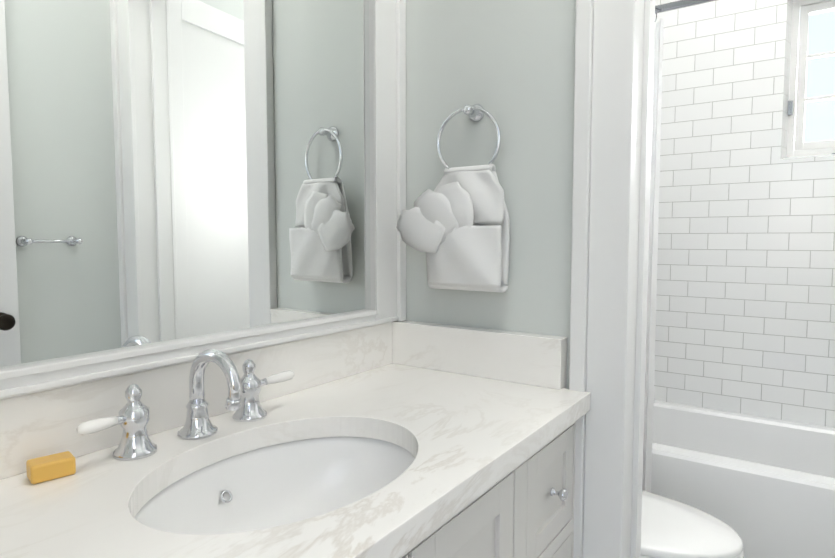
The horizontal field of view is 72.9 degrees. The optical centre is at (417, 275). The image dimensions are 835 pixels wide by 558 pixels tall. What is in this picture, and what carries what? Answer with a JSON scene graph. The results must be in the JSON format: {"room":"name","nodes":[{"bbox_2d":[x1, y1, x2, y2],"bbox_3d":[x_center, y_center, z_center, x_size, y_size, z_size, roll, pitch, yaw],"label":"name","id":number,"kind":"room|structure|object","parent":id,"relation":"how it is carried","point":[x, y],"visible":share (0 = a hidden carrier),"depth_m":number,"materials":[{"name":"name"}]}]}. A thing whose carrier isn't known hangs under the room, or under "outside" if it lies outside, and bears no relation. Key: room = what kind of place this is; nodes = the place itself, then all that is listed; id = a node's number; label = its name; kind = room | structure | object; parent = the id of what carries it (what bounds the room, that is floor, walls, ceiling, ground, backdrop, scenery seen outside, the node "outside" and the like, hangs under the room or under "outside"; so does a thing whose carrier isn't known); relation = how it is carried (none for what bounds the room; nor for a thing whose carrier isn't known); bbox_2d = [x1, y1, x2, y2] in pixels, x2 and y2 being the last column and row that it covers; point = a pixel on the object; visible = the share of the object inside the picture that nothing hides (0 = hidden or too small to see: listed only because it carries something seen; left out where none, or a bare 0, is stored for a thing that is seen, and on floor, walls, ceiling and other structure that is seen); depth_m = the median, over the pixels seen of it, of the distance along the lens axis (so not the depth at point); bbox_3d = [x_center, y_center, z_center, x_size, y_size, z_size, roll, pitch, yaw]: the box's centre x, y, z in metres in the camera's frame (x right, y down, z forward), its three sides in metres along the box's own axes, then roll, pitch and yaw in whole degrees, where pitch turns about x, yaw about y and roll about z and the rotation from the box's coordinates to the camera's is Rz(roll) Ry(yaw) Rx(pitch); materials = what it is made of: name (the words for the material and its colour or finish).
{"room":"bathroom","nodes":[
{"label":"bathroom","id":0,"kind":"room"},
{"bbox_2d":[405,0,575,388],"bbox_3d":[0.681,-0.353,1.125,1.710,3.070,0.145,3,5,35],"label":"wall","id":1,"kind":"structure","parent":0,"point":[509,65],"depth_m":1.37,"materials":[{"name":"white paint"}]},
{"bbox_2d":[0,322,391,479],"bbox_3d":[-0.443,0.217,1.022,0.019,0.115,1.286,3,5,35],"label":"backsplash","id":2,"kind":"structure","parent":1,"relation":"attached to","point":[54,421],"depth_m":0.90,"materials":[{"name":"white stone"}]},
{"bbox_2d":[396,104,509,292],"bbox_3d":[0.089,-0.194,1.390,0.280,0.460,0.116,3,5,35],"label":"towel ring","id":3,"kind":"object","parent":1,"relation":"attached to","point":[454,225],"visible":1,"depth_m":1.35,"materials":[{"name":"white fabric"}]},
{"bbox_2d":[396,164,509,292],"bbox_3d":[0.083,-0.115,1.386,0.280,0.303,0.095,3,5,35],"label":"towel","id":4,"kind":"object","parent":3,"relation":"hanging from","point":[462,226],"depth_m":1.35,"materials":[{"name":"white fabric"}]},
{"bbox_2d":[392,320,566,387],"bbox_3d":[0.131,0.190,1.430,0.494,0.115,0.041,3,5,35],"label":"backsplash","id":5,"kind":"structure","parent":1,"relation":"attached to","point":[525,358],"depth_m":1.38,"materials":[{"name":"white stone"}]},
{"bbox_2d":[569,0,636,557],"bbox_3d":[0.738,-0.031,1.000,0.946,2.443,0.030,3,5,35],"label":"trim","id":6,"kind":"structure","parent":1,"relation":"attached to","point":[605,51],"depth_m":1.23,"materials":[{"name":"white paint"}]},
{"bbox_2d":[623,0,653,557],"bbox_3d":[0.788,0.013,1.075,0.750,2.345,0.147,3,5,35],"label":"trim","id":7,"kind":"structure","parent":1,"relation":"attached to","point":[639,225],"depth_m":1.27,"materials":[{"name":"white paint"}]},
{"bbox_2d":[639,0,654,557],"bbox_3d":[0.838,-0.040,1.143,0.946,2.443,0.030,3,5,35],"label":"door frame","id":8,"kind":"structure","parent":1,"relation":"attached to","point":[647,275],"depth_m":1.34,"materials":[{"name":"white paint"}]},
{"bbox_3d":[0.335,1.255,0.828,2.200,0.100,5.000,3,5,35],"label":"floor","id":9,"kind":"structure","parent":0,"visible":0},
{"bbox_2d":[388,404,589,557],"bbox_3d":[-0.223,0.761,0.901,0.558,0.875,1.331,3,5,35],"label":"bathroom vanity","id":10,"kind":"object","parent":9,"relation":"on","point":[527,510],"depth_m":1.03,"materials":[{"name":"grey wood"}]},
{"bbox_2d":[0,364,590,557],"bbox_3d":[-0.224,0.305,0.871,0.557,0.040,1.331,3,5,35],"label":"countertop","id":11,"kind":"structure","parent":10,"relation":"on","point":[486,424],"depth_m":0.85,"materials":[{"name":"white stone"}]},
{"bbox_2d":[26,451,75,483],"bbox_3d":[-0.526,0.275,0.812,0.055,0.026,0.038,-4,5,-43],"label":"soap","id":12,"kind":"object","parent":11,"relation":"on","point":[50,467],"visible":0.98,"depth_m":0.80,"materials":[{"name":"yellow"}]},
{"bbox_2d":[100,349,275,463],"bbox_3d":[-0.352,0.201,0.965,0.147,0.155,0.299,3,5,35],"label":"faucet","id":13,"kind":"object","parent":11,"relation":"on","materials":[{"name":"silver metal"}]},
{"bbox_2d":[92,416,447,557],"bbox_3d":[-0.194,0.400,0.877,0.397,0.175,0.536,3,5,35],"label":"sink","id":14,"kind":"object","parent":11,"relation":"in","point":[240,501],"depth_m":1.01,"materials":[{"name":"white ceramic"}]},
{"bbox_2d":[640,490,743,557],"bbox_3d":[0.548,0.729,1.744,0.798,0.830,0.450,3,5,35],"label":"toilet","id":15,"kind":"object","parent":9,"relation":"on","point":[671,528],"visible":0.19,"depth_m":1.56,"materials":[{"name":"white ceramic"}]},
{"bbox_2d":[651,400,834,557],"bbox_3d":[1.333,0.881,2.282,1.526,0.455,0.711,3,5,35],"label":"bathtub","id":16,"kind":"object","parent":9,"relation":"on","point":[763,487],"visible":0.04,"depth_m":2.06,"materials":[{"name":"white ceramic"}]},
{"bbox_3d":[-0.026,-0.393,1.735,0.150,3.070,3.350,3,5,35],"label":"wall mirror","id":17,"kind":"object","parent":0,"visible":0},
{"bbox_2d":[0,0,405,399],"bbox_3d":[-0.432,-0.549,0.973,0.039,1.419,1.349,3,5,35],"label":"mirror","id":18,"kind":"object","parent":17,"relation":"attached to","point":[183,181],"visible":1,"depth_m":1.04,"materials":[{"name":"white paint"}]},
{"bbox_3d":[0.681,-0.393,2.611,0.012,2.054,0.783,3,5,35],"label":"tile","id":19,"kind":"structure","parent":17,"relation":"attached to","visible":0},
{"bbox_2d":[655,0,715,12],"bbox_3d":[1.109,-0.936,1.834,1.535,0.060,0.059,3,5,35],"label":"shower rod","id":20,"kind":"object","parent":19,"relation":"attached to","point":[672,6],"depth_m":1.97,"materials":[{"name":"silver metal"}]},
{"bbox_2d":[642,13,663,491],"bbox_3d":[0.675,-0.065,2.176,0.466,1.818,0.088,3,5,35],"label":"shower curtain","id":21,"kind":"object","parent":20,"relation":"hanging from","point":[652,258],"visible":0.08,"depth_m":2.05,"materials":[{"name":"white fabric"}]},
{"bbox_3d":[1.589,-0.447,2.559,1.560,3.070,0.150,3,5,35],"label":"wall","id":22,"kind":"structure","parent":0,"visible":0},
{"bbox_2d":[654,0,834,427],"bbox_3d":[1.565,-0.388,2.527,1.558,2.054,0.087,3,5,35],"label":"tiled wall","id":23,"kind":"structure","parent":22,"relation":"attached to","point":[745,311],"depth_m":2.55,"materials":[{"name":"white tile"}]},
{"bbox_2d":[786,0,834,156],"bbox_3d":[1.814,-0.858,2.405,0.412,0.702,0.050,3,5,35],"label":"window","id":24,"kind":"structure","parent":22,"relation":"in","point":[803,10],"depth_m":2.47,"materials":[{"name":"white paint"}]},
{"bbox_2d":[788,101,834,153],"bbox_3d":[1.724,-0.637,2.432,0.227,0.254,0.034,3,5,35],"label":"hardware piece","id":25,"kind":"object","parent":24,"relation":"attached to","point":[790,107],"visible":0.84,"depth_m":2.49,"materials":[{"name":"silver metal"}]}
]}

